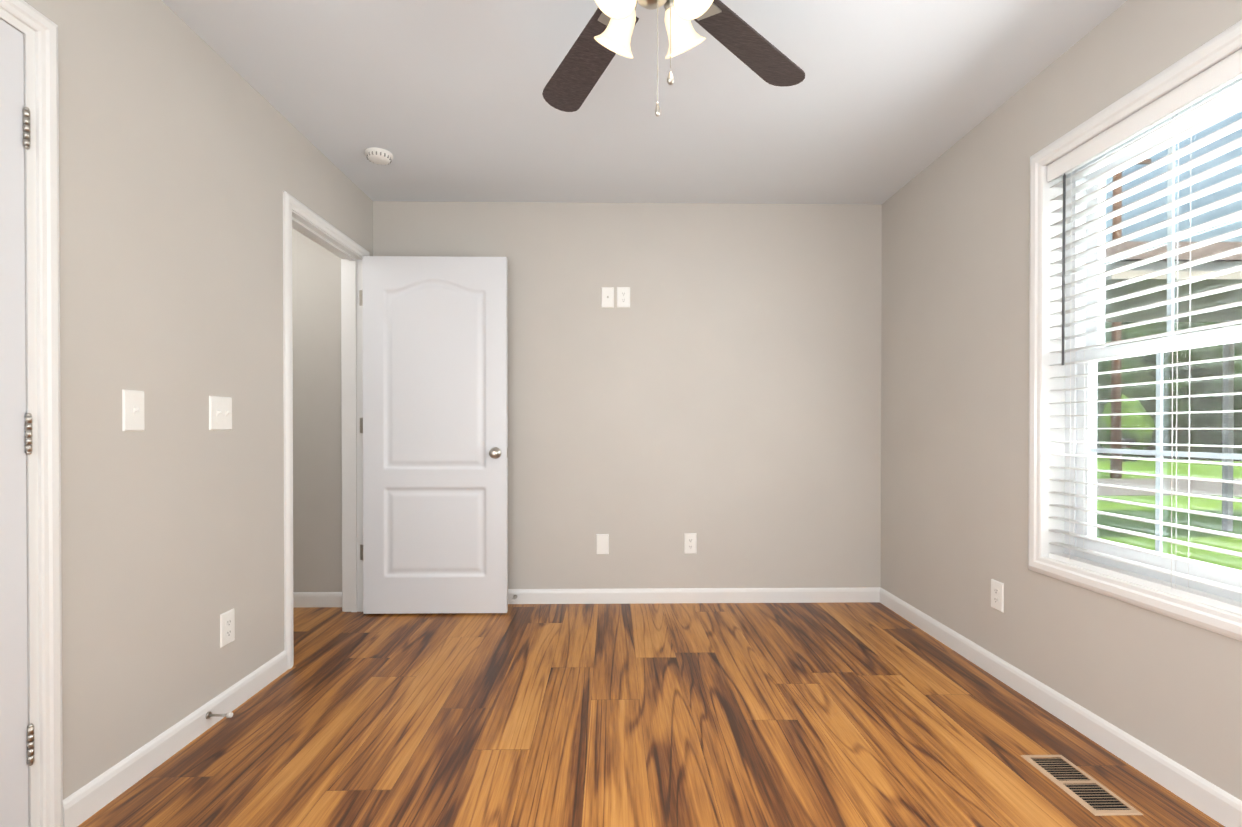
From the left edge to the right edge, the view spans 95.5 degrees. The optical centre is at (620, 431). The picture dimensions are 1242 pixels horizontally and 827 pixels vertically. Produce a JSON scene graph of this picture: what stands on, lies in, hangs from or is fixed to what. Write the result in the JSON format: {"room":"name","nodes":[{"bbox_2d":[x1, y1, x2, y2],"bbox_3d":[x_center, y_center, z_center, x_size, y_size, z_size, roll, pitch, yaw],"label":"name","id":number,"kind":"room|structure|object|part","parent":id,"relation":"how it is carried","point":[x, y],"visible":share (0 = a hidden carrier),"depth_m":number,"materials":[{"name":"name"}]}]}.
{"room":"empty bedroom","nodes":[
{"label":"empty bedroom","id":0,"kind":"room"},
{"bbox_2d":[24,0,372,799],"bbox_3d":[-1.525,-0.161,1.229,0.120,2.440,4.374,0,0,-1],"label":"wall","id":1,"kind":"structure","parent":0,"point":[188,156],"depth_m":1.82,"materials":[{"name":"beige paint"}]},
{"bbox_2d":[0,19,33,826],"bbox_3d":[-1.482,0.037,1.014,0.168,2.026,0.776,0,0,-1],"label":"closet door","id":2,"kind":"structure","parent":1,"relation":"in","point":[16,745],"depth_m":1.36,"materials":[{"name":"white paint"}]},
{"bbox_2d":[0,8,39,826],"bbox_3d":[-1.521,0.028,1.009,0.120,2.064,0.824,0,0,-1],"label":"door frame","id":3,"kind":"structure","parent":1,"relation":"attached to","point":[27,32],"depth_m":1.40,"materials":[{"name":"white paint"}]},
{"bbox_2d":[0,0,62,826],"bbox_3d":[-1.452,0.004,1.010,0.018,2.111,0.918,0,0,-1],"label":"trim","id":4,"kind":"structure","parent":1,"relation":"attached to","point":[43,27],"depth_m":1.43,"materials":[{"name":"white paint"}]},
{"bbox_2d":[122,389,144,430],"bbox_3d":[-1.463,-0.064,1.703,0.019,0.124,0.076,0,0,-1],"label":"light switch","id":5,"kind":"object","parent":1,"relation":"attached to","point":[132,410],"visible":1,"depth_m":1.70,"materials":[{"name":"white plastic"}]},
{"bbox_2d":[63,650,286,826],"bbox_3d":[-1.470,1.010,1.981,0.013,0.088,1.013,0,0,-1],"label":"baseboard","id":6,"kind":"structure","parent":1,"relation":"attached to","point":[129,771],"depth_m":1.79,"materials":[{"name":"white paint"}]},
{"bbox_2d":[206,711,232,718],"bbox_3d":[-1.422,1.004,2.000,0.083,0.025,0.024,0,0,-1],"label":"door stop","id":7,"kind":"object","parent":6,"relation":"attached to","point":[209,714],"visible":1,"depth_m":2.00,"materials":[{"name":"grey metal"}]},
{"bbox_2d":[209,396,231,429],"bbox_3d":[-1.469,-0.069,2.082,0.019,0.124,0.118,0,0,-1],"label":"double light switch","id":8,"kind":"object","parent":1,"relation":"attached to","point":[220,413],"visible":1,"depth_m":2.07,"materials":[{"name":"white plastic"}]},
{"bbox_2d":[220,608,234,647],"bbox_3d":[-1.475,0.735,2.117,0.007,0.124,0.076,0,0,-1],"label":"electrical outlet","id":9,"kind":"object","parent":1,"relation":"attached to","point":[227,627],"visible":1,"depth_m":2.11,"materials":[{"name":"white plastic"}]},
{"bbox_2d":[283,191,368,669],"bbox_3d":[-1.551,-0.007,2.910,0.156,2.110,0.859,0,0,-1],"label":"door frame","id":10,"kind":"structure","parent":1,"relation":"attached to","point":[352,337],"depth_m":3.26,"materials":[{"name":"white paint"}]},
{"bbox_2d":[359,256,507,613],"bbox_3d":[-1.080,0.018,3.228,0.855,2.032,0.168,0,0,-1],"label":"entry door","id":11,"kind":"structure","parent":1,"relation":"in","point":[434,425],"depth_m":3.21,"materials":[{"name":"white paint"}]},
{"bbox_2d":[292,228,341,591],"bbox_3d":[-2.195,-0.175,3.412,1.150,2.440,0.100,0,0,-1],"label":"wall","id":12,"kind":"structure","parent":0,"point":[317,429],"depth_m":3.37,"materials":[{"name":"beige paint"}]},
{"bbox_2d":[293,592,341,607],"bbox_3d":[-2.128,1.002,3.364,1.020,0.088,0.013,0,0,-1],"label":"baseboard","id":13,"kind":"structure","parent":12,"relation":"attached to","point":[300,599],"depth_m":3.36,"materials":[{"name":"white paint"}]},
{"bbox_2d":[373,201,881,588],"bbox_3d":[0.069,-0.175,3.502,3.379,2.440,0.120,0,0,-1],"label":"wall","id":14,"kind":"structure","parent":0,"point":[715,386],"depth_m":3.45,"materials":[{"name":"beige paint"}]},
{"bbox_2d":[596,534,608,553],"bbox_3d":[-0.113,0.685,3.441,0.076,0.124,0.007,0,0,-1],"label":"electrical outlet","id":15,"kind":"object","parent":14,"relation":"attached to","point":[602,543],"visible":1,"depth_m":3.44,"materials":[{"name":"white plastic"}]},
{"bbox_2d":[602,287,613,307],"bbox_3d":[-0.081,-0.820,3.427,0.076,0.124,0.016,0,0,-1],"label":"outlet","id":16,"kind":"object","parent":14,"relation":"attached to","point":[607,297],"visible":1,"depth_m":3.43,"materials":[{"name":"white plastic"}]},
{"bbox_2d":[617,287,629,306],"bbox_3d":[0.015,-0.821,3.433,0.082,0.124,0.007,0,0,-1],"label":"outlet","id":17,"kind":"object","parent":14,"relation":"attached to","point":[623,296],"visible":1,"depth_m":3.43,"materials":[{"name":"white plastic"}]},
{"bbox_2d":[684,533,696,553],"bbox_3d":[0.425,0.682,3.449,0.076,0.124,0.007,0,0,-1],"label":"duplex electrical outlet","id":18,"kind":"object","parent":14,"relation":"attached to","point":[690,543],"visible":1,"depth_m":3.45,"materials":[{"name":"white plastic"}]},
{"bbox_2d":[508,587,878,603],"bbox_3d":[0.030,1.001,3.436,3.060,0.088,0.024,0,0,-1],"label":"baseboard","id":19,"kind":"structure","parent":14,"relation":"attached to","point":[861,594],"depth_m":3.44,"materials":[{"name":"white paint"}]},
{"bbox_2d":[162,0,1126,203],"bbox_3d":[-0.521,-1.432,1.277,4.629,0.100,4.694,0,0,-1],"label":"ceiling","id":20,"kind":"structure","parent":0,"point":[883,101],"depth_m":2.31,"materials":[{"name":"white paint"}]},
{"bbox_2d":[365,147,392,164],"bbox_3d":[-1.209,-1.372,2.819,0.132,0.038,0.132,0,0,-1],"label":"smoke detector","id":21,"kind":"object","parent":20,"relation":"attached to","point":[376,155],"visible":1,"depth_m":2.79,"materials":[{"name":"white plastic"}]},
{"bbox_2d":[542,0,804,116],"bbox_3d":[0.042,-1.065,1.351,1.299,0.635,1.309,0,0,-1],"label":"fan","id":22,"kind":"object","parent":20,"relation":"hanging from","point":[603,38],"visible":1,"depth_m":1.62,"materials":[{"name":"brown wood"}]},
{"bbox_2d":[77,602,1224,826],"bbox_3d":[-0.521,1.108,1.293,4.629,0.100,4.694,0,0,-1],"label":"floor","id":23,"kind":"structure","parent":0,"point":[861,714],"depth_m":1.97,"materials":[{"name":"brown wood"}]},
{"bbox_2d":[1020,755,1142,815],"bbox_3d":[1.371,1.053,1.696,0.136,0.004,0.286,0,0,-1],"label":"floor vent","id":24,"kind":"object","parent":23,"relation":"in","point":[1091,796],"visible":1,"depth_m":1.68,"materials":[{"name":"beige metal"}]},
{"bbox_2d":[881,0,1241,800],"bbox_3d":[1.714,-0.162,1.280,0.160,2.440,4.374,0,0,-1],"label":"wall","id":25,"kind":"structure","parent":0,"point":[955,390],"depth_m":2.38,"materials":[{"name":"beige paint"}]},
{"bbox_2d":[991,579,1003,612],"bbox_3d":[1.612,0.701,2.420,0.007,0.124,0.076,0,0,-1],"label":"electrical outlet","id":26,"kind":"object","parent":25,"relation":"attached to","point":[997,595],"visible":1,"depth_m":2.41,"materials":[{"name":"white plastic"}]},
{"bbox_2d":[879,587,1241,826],"bbox_3d":[1.627,1.014,1.286,0.013,0.088,4.374,0,0,-1],"label":"baseboard","id":27,"kind":"structure","parent":25,"relation":"attached to","point":[1226,809],"depth_m":1.92,"materials":[{"name":"white paint"}]},
{"bbox_2d":[1028,20,1241,640],"bbox_3d":[1.702,-0.266,1.683,0.190,1.624,1.085,0,0,-1],"label":"window","id":28,"kind":"structure","parent":25,"relation":"in","point":[1078,342],"depth_m":1.99,"materials":[{"name":"white plastic"}]},
{"bbox_2d":[1047,48,1241,614],"bbox_3d":[1.666,-0.264,1.682,0.066,1.502,0.953,0,0,-1],"label":"window blind","id":29,"kind":"object","parent":28,"relation":"attached to","point":[1213,78],"visible":1,"depth_m":1.75,"materials":[{"name":"white plastic"}]},
{"bbox_3d":[1.732,0.069,1.685,0.028,0.736,0.867,0,0,-1],"label":"window sash","id":30,"kind":"part","parent":28,"relation":"part of","materials":[{"name":"white plastic"}]},
{"bbox_3d":[1.766,-0.614,1.682,0.028,0.710,0.867,0,0,-1],"label":"window sash","id":31,"kind":"part","parent":28,"relation":"part of","materials":[{"name":"white plastic"}]},
{"label":"outside","id":32,"kind":"structure","parent":0,"visible":0},
{"bbox_2d":[1096,454,1241,570],"bbox_3d":[39.281,1.418,40.563,200.000,0.300,240.000,0,0,-1],"label":"ground","id":33,"kind":"structure","parent":32,"point":[1196,520],"depth_m":9.61,"materials":[{"name":"green plant"}]},
{"bbox_2d":[1121,438,1135,477],"bbox_3d":[15.446,0.830,17.304,0.180,1.260,0.550,0,0,-1],"label":"mailbox","id":34,"kind":"object","parent":33,"relation":"on","point":[1122,441],"depth_m":17.19,"materials":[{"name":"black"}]},
{"bbox_2d":[1110,159,1150,477],"bbox_3d":[15.137,-3.739,17.226,2.000,10.700,0.260,0,0,-1],"label":"utility pole","id":35,"kind":"object","parent":33,"relation":"on","point":[1117,232],"depth_m":17.16,"materials":[{"name":"brown wood"}]},
{"bbox_2d":[1097,478,1241,496],"bbox_3d":[39.939,1.516,-1.032,160.000,0.012,36.800,0,0,-1],"label":"road","id":36,"kind":"structure","parent":33,"relation":"on","point":[1152,485],"depth_m":14.39,"materials":[{"name":"grey asphalt"}]},
{"bbox_2d":[1097,322,1241,461],"bbox_3d":[34.810,-4.391,35.927,40.574,13.907,43.636,0,0,-1],"label":"trees","id":37,"kind":"object","parent":33,"relation":"on","point":[1176,391],"depth_m":26.41,"materials":[{"name":"green plant"}]},
{"bbox_2d":[1222,320,1233,530],"bbox_3d":[8.987,-0.090,8.350,0.080,3.110,0.080,0,0,-1],"label":"porch post","id":38,"kind":"object","parent":33,"relation":"on","point":[1225,438],"depth_m":8.31,"materials":[{"name":"white wood"}]},
{"bbox_2d":[1105,241,1241,321],"bbox_3d":[9.004,-2.039,7.258,7.720,0.801,2.520,0,0,-1],"label":"porch roof","id":39,"kind":"structure","parent":38,"relation":"on","point":[1116,306],"depth_m":6.63,"materials":[{"name":"white"}]}
]}

